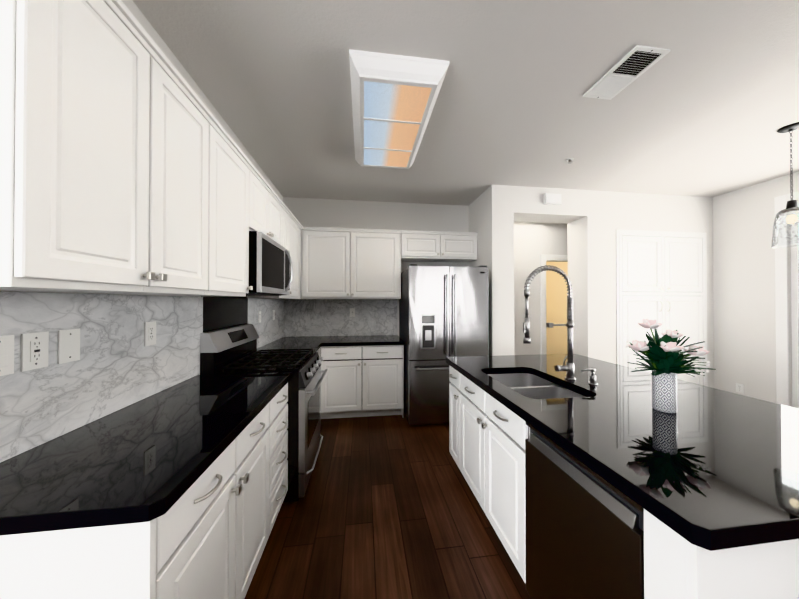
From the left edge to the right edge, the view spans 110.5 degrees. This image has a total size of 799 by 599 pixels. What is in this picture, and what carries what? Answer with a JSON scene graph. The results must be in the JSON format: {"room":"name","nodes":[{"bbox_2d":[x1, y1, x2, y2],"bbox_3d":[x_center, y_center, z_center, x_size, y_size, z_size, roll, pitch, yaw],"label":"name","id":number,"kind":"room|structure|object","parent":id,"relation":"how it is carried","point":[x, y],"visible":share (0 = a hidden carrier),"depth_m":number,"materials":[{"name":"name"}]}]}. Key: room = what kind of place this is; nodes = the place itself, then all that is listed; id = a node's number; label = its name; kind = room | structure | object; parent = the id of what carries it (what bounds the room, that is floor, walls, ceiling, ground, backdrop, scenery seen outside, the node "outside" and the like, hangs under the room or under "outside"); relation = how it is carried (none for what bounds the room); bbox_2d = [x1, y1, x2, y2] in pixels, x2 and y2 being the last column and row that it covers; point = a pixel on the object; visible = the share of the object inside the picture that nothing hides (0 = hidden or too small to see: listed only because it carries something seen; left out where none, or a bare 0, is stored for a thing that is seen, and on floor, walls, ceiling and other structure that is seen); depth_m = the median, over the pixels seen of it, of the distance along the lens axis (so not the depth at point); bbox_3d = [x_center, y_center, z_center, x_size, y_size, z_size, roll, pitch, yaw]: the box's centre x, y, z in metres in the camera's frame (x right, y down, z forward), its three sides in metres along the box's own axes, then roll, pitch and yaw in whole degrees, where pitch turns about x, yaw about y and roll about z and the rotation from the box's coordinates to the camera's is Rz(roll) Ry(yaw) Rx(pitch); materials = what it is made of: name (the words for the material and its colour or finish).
{"room":"kitchen","nodes":[
{"label":"kitchen","id":0,"kind":"room"},
{"bbox_2d":[11,0,282,374],"bbox_3d":[-1.426,0.003,2.120,0.120,2.810,3.520,0,0,-7],"label":"wall","id":1,"kind":"structure","parent":0,"point":[136,12],"depth_m":1.68,"materials":[{"name":"white paint"}]},
{"bbox_2d":[0,334,23,375],"bbox_3d":[-1.172,0.166,0.811,0.011,0.118,0.072,0,0,-7],"label":"outlet","id":2,"kind":"object","parent":1,"relation":"attached to","point":[7,341],"depth_m":0.83,"materials":[{"name":"white plastic"}]},
{"bbox_2d":[24,332,48,370],"bbox_3d":[-1.185,0.167,0.904,0.009,0.118,0.072,0,0,-7],"label":"outlet","id":3,"kind":"object","parent":1,"relation":"attached to","point":[34,350],"depth_m":0.90,"materials":[{"name":"white plastic"}]},
{"bbox_2d":[57,328,79,363],"bbox_3d":[-1.200,0.168,1.008,0.007,0.118,0.072,0,0,-7],"label":"wall plate","id":4,"kind":"object","parent":1,"relation":"attached to","point":[68,340],"depth_m":1.00,"materials":[{"name":"white plastic"}]},
{"bbox_2d":[0,0,215,295],"bbox_3d":[-1.053,-0.478,0.980,0.318,0.905,0.760,0,0,-7],"label":"upper cabinet","id":5,"kind":"object","parent":1,"relation":"attached to","point":[127,166],"depth_m":0.81,"materials":[{"name":"white paint"}]},
{"bbox_2d":[0,291,283,462],"bbox_3d":[-1.361,0.225,2.166,0.016,0.535,3.197,0,0,-7],"label":"backsplash","id":6,"kind":"structure","parent":1,"relation":"attached to","point":[118,365],"depth_m":1.13,"materials":[{"name":"white stone"}]},
{"bbox_2d":[144,321,155,345],"bbox_3d":[-1.249,0.171,1.393,0.008,0.118,0.072,0,0,-7],"label":"outlet","id":7,"kind":"object","parent":1,"relation":"attached to","point":[149,327],"depth_m":1.38,"materials":[{"name":"white plastic"}]},
{"bbox_2d":[196,119,251,297],"bbox_3d":[-1.134,-0.474,1.599,0.318,0.905,0.490,0,0,-7],"label":"upper cabinet","id":8,"kind":"object","parent":1,"relation":"attached to","point":[230,245],"depth_m":1.62,"materials":[{"name":"white paint"}]},
{"bbox_2d":[258,311,260,322],"bbox_3d":[-1.442,0.181,2.864,0.008,0.118,0.072,0,0,-7],"label":"outlet","id":9,"kind":"object","parent":1,"relation":"attached to","point":[259,312],"depth_m":2.85,"materials":[{"name":"white plastic"}]},
{"bbox_2d":[252,164,283,246],"bbox_3d":[-1.214,-0.695,2.214,0.318,0.455,0.746,0,0,-7],"label":"upper cabinet","id":10,"kind":"object","parent":1,"relation":"attached to","point":[267,207],"depth_m":2.19,"materials":[{"name":"white paint"}]},
{"bbox_2d":[246,231,292,295],"bbox_3d":[-1.141,-0.248,2.220,0.462,0.422,0.734,0,0,-7],"label":"over-the-range microwave","id":11,"kind":"object","parent":10,"relation":"attached to","point":[270,268],"visible":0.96,"depth_m":2.02,"materials":[{"name":"silver metal"}]},
{"bbox_2d":[252,204,287,298],"bbox_3d":[-1.276,-0.466,2.685,0.318,0.905,0.207,0,0,-7],"label":"upper cabinet","id":12,"kind":"object","parent":1,"relation":"attached to","point":[285,207],"depth_m":2.75,"materials":[{"name":"white paint"}]},
{"bbox_2d":[272,310,274,319],"bbox_3d":[-1.500,0.184,3.310,0.008,0.118,0.072,0,0,-7],"label":"outlet","id":13,"kind":"object","parent":1,"relation":"attached to","point":[273,311],"depth_m":3.29,"materials":[{"name":"white plastic"}]},
{"bbox_2d":[288,209,299,298],"bbox_3d":[-1.321,-0.464,3.028,0.318,0.905,0.485,0,0,-7],"label":"upper cabinet","id":14,"kind":"object","parent":1,"relation":"attached to","point":[293,224],"depth_m":3.10,"materials":[{"name":"white paint"}]},
{"bbox_2d":[283,197,468,335],"bbox_3d":[-0.144,0.016,4.003,2.910,2.810,0.120,0,0,-7],"label":"wall","id":15,"kind":"structure","parent":0,"point":[313,212],"depth_m":3.94,"materials":[{"name":"white paint"}]},
{"bbox_2d":[300,224,351,298],"bbox_3d":[-0.945,-0.459,3.673,0.595,0.905,0.327,0,0,-7],"label":"upper cabinet","id":16,"kind":"object","parent":15,"relation":"attached to","point":[325,252],"depth_m":3.51,"materials":[{"name":"white paint"}]},
{"bbox_2d":[284,299,396,336],"bbox_3d":[-0.789,0.251,3.846,1.528,0.507,0.014,0,0,-7],"label":"backsplash","id":17,"kind":"structure","parent":15,"relation":"attached to","point":[302,317],"depth_m":3.83,"materials":[{"name":"grey stone"}]},
{"bbox_2d":[350,308,354,316],"bbox_3d":[-0.654,0.180,3.852,0.072,0.118,0.008,0,0,-7],"label":"outlet","id":18,"kind":"object","parent":15,"relation":"attached to","point":[352,310],"depth_m":3.85,"materials":[{"name":"white plastic"}]},
{"bbox_2d":[352,228,403,298],"bbox_3d":[-0.324,-0.458,3.754,0.657,0.905,0.327,0,0,-7],"label":"upper cabinet","id":19,"kind":"object","parent":15,"relation":"attached to","point":[377,254],"depth_m":3.60,"materials":[{"name":"white paint"}]},
{"bbox_2d":[404,230,477,262],"bbox_3d":[0.523,-0.728,3.867,1.048,0.365,0.327,0,0,-7],"label":"upper cabinet","id":20,"kind":"object","parent":15,"relation":"attached to","point":[419,246],"depth_m":3.71,"materials":[{"name":"white paint"}]},
{"bbox_2d":[245,414,531,598],"bbox_3d":[-0.072,1.431,1.208,9.490,0.060,9.820,0,0,-7],"label":"floor","id":21,"kind":"structure","parent":0,"point":[387,507],"depth_m":1.70,"materials":[{"name":"brown wood"}]},
{"bbox_2d":[0,400,271,598],"bbox_3d":[-0.934,0.963,1.046,0.572,0.876,0.850,0,0,-7],"label":"base cabinet","id":22,"kind":"object","parent":21,"relation":"on","point":[206,535],"depth_m":0.77,"materials":[{"name":"white paint"}]},
{"bbox_2d":[0,372,292,534],"bbox_3d":[-0.944,0.506,1.234,0.599,0.040,1.250,0,0,-7],"label":"countertop","id":23,"kind":"structure","parent":22,"relation":"on","point":[150,458],"depth_m":0.85,"materials":[{"name":"black stone"}]},
{"bbox_2d":[200,324,326,503],"bbox_3d":[-0.995,0.816,2.232,0.728,1.185,0.740,0,0,-7],"label":"range","id":24,"kind":"object","parent":21,"relation":"on","point":[230,350],"visible":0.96,"depth_m":1.97,"materials":[{"name":"silver metal"}]},
{"bbox_2d":[272,383,287,528],"bbox_3d":[-1.014,0.967,1.657,0.572,0.876,0.383,0,0,-7],"label":"base cabinet","id":25,"kind":"object","parent":21,"relation":"on","point":[279,406],"depth_m":1.69,"materials":[{"name":"white paint"}]},
{"bbox_2d":[318,345,403,418],"bbox_3d":[-0.485,0.981,3.550,1.002,0.875,0.669,0,0,-7],"label":"base cabinet","id":26,"kind":"object","parent":21,"relation":"on","point":[362,381],"visible":0.79,"depth_m":3.26,"materials":[{"name":"white paint"}]},
{"bbox_2d":[257,343,323,351],"bbox_3d":[-1.158,0.518,2.868,0.600,0.040,0.554,0,0,-7],"label":"countertop","id":27,"kind":"structure","parent":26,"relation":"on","point":[315,346],"depth_m":2.94,"materials":[{"name":"black stone"}]},
{"bbox_2d":[271,335,403,345],"bbox_3d":[-0.759,0.523,3.527,1.562,0.040,0.650,0,0,-7],"label":"countertop","id":28,"kind":"structure","parent":26,"relation":"on","point":[375,339],"depth_m":3.40,"materials":[{"name":"black stone"}]},
{"bbox_2d":[399,264,488,424],"bbox_3d":[0.507,0.516,3.497,0.912,1.803,0.944,0,0,-7],"label":"refrigerator","id":29,"kind":"object","parent":21,"relation":"on","point":[443,312],"visible":0.81,"depth_m":3.08,"materials":[{"name":"silver metal"}]},
{"bbox_2d":[446,361,798,598],"bbox_3d":[1.096,0.966,1.559,1.202,0.875,1.775,0,0,-7],"label":"kitchen island","id":30,"kind":"object","parent":21,"relation":"on","point":[585,477],"depth_m":0.99,"materials":[{"name":"white paint"}]},
{"bbox_2d":[525,422,643,598],"bbox_3d":[0.894,0.966,1.026,0.593,0.868,0.530,0,0,-7],"label":"dishwasher","id":31,"kind":"object","parent":30,"relation":"in","point":[584,537],"depth_m":0.96,"materials":[{"name":"black metal"}]},
{"bbox_2d":[446,354,798,556],"bbox_3d":[1.117,0.511,1.562,1.222,0.044,1.830,0,0,-7],"label":"island countertop","id":32,"kind":"structure","parent":30,"relation":"on","point":[723,467],"depth_m":0.94,"materials":[{"name":"black stone"}]},
{"bbox_2d":[487,373,584,398],"bbox_3d":[0.793,0.637,1.691,0.460,0.205,0.690,0,0,-7],"label":"sink","id":33,"kind":"object","parent":32,"relation":"in","point":[531,385],"depth_m":1.71,"materials":[{"name":"silver metal"}]},
{"bbox_2d":[523,265,577,380],"bbox_3d":[0.912,0.135,1.698,0.325,0.692,0.048,0,0,-7],"label":"faucet","id":34,"kind":"object","parent":32,"relation":"on","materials":[{"name":"silver metal"}]},
{"bbox_2d":[580,368,597,384],"bbox_3d":[1.092,0.444,1.600,0.100,0.090,0.048,0,0,-7],"label":"soap dispenser","id":35,"kind":"object","parent":32,"relation":"on","point":[592,377],"depth_m":1.59,"materials":[{"name":"silver metal"}]},
{"bbox_2d":[625,319,715,412],"bbox_3d":[1.167,0.287,1.216,0.265,0.397,0.267,0,0,-7],"label":"vase","id":36,"kind":"object","parent":32,"relation":"on","point":[666,360],"visible":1,"depth_m":1.19,"materials":[{"name":"white ceramic"}]},
{"bbox_2d":[616,229,707,386],"bbox_3d":[3.448,0.260,3.794,1.360,2.320,0.383,0,0,-7],"label":"pantry","id":37,"kind":"object","parent":21,"relation":"on","point":[661,277],"visible":0.6,"depth_m":3.64,"materials":[{"name":"white paint"}]},
{"bbox_2d":[133,0,798,205],"bbox_3d":[-0.072,-1.439,1.229,9.490,0.060,9.820,0,0,-7],"label":"ceiling","id":38,"kind":"structure","parent":0,"point":[707,105],"depth_m":1.85,"materials":[{"name":"white paint"}]},
{"bbox_2d":[349,49,448,168],"bbox_3d":[-0.072,-1.348,2.187,0.582,0.106,1.192,0,0,-7],"label":"ceiling light fixture","id":39,"kind":"object","parent":38,"relation":"attached to","point":[394,98],"visible":1,"depth_m":1.85,"materials":[{"name":"white paint"}]},
{"bbox_2d":[566,158,573,163],"bbox_3d":[1.699,-1.380,2.762,0.064,0.034,0.064,0,0,-7],"label":"detector","id":40,"kind":"object","parent":38,"relation":"attached to","point":[569,160],"visible":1,"depth_m":2.76,"materials":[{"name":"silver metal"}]},
{"bbox_2d":[583,45,670,99],"bbox_3d":[1.392,-1.399,1.733,0.215,0.012,0.380,0,0,-7],"label":"ceiling vent","id":41,"kind":"object","parent":38,"relation":"in","point":[632,65],"visible":1,"depth_m":1.70,"materials":[{"name":"white metal"}]},
{"bbox_2d":[771,122,798,247],"bbox_3d":[3.182,-0.918,2.252,0.204,0.964,0.204,0,0,-7],"label":"pendant lamp","id":42,"kind":"object","parent":38,"relation":"hanging from","point":[791,205],"visible":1,"depth_m":2.25,"materials":[{"name":"clear glass"}]},
{"bbox_2d":[469,185,514,355],"bbox_3d":[1.213,0.015,3.742,0.285,2.810,0.750,0,0,-7],"label":"wall","id":43,"kind":"structure","parent":0,"point":[491,215],"depth_m":3.38,"materials":[{"name":"white paint"}]},
{"bbox_2d":[514,221,567,354],"bbox_3d":[2.808,0.088,4.213,3.000,2.670,0.570,0,0,-7],"label":"wall","id":44,"kind":"structure","parent":0,"point":[533,241],"depth_m":4.28,"materials":[{"name":"white paint"}]},
{"bbox_2d":[540,254,567,353],"bbox_3d":[2.649,0.364,4.347,0.940,2.120,0.017,0,0,-7],"label":"door frame","id":45,"kind":"structure","parent":44,"relation":"attached to","point":[543,258],"depth_m":4.29,"materials":[{"name":"white paint"}]},
{"bbox_2d":[546,262,567,353],"bbox_3d":[2.424,0.121,5.297,1.560,2.620,1.680,0,0,-7],"label":"wall","id":46,"kind":"structure","parent":0,"point":[556,301],"depth_m":5.54,"materials":[{"name":"beige paint"}]},
{"bbox_2d":[514,186,713,387],"bbox_3d":[2.808,0.015,3.749,2.880,2.810,0.350,0,0,-7],"label":"wall","id":47,"kind":"structure","parent":0,"point":[593,220],"depth_m":3.57,"materials":[{"name":"white paint"}]},
{"bbox_2d":[544,193,561,204],"bbox_3d":[1.897,-1.245,3.438,0.210,0.125,0.047,0,0,-7],"label":"door chime","id":48,"kind":"object","parent":47,"relation":"attached to","point":[552,198],"visible":1,"depth_m":3.42,"materials":[{"name":"white plastic"}]},
{"bbox_2d":[713,172,798,406],"bbox_3d":[4.734,-0.008,0.598,0.120,2.810,7.100,0,0,-7],"label":"wall","id":49,"kind":"structure","parent":0,"point":[744,300],"depth_m":3.43,"materials":[{"name":"white paint"}]},
{"bbox_2d":[736,383,743,393],"bbox_3d":[4.288,1.118,3.497,0.008,0.118,0.072,0,0,-7],"label":"outlet","id":50,"kind":"object","parent":49,"relation":"attached to","point":[739,387],"depth_m":3.49,"materials":[{"name":"white plastic"}]},
{"bbox_2d":[774,191,798,408],"bbox_3d":[4.521,0.082,1.996,0.100,2.530,2.410,0,0,-7],"label":"window","id":51,"kind":"structure","parent":49,"relation":"in","point":[782,327],"depth_m":3.11,"materials":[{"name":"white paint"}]}
]}

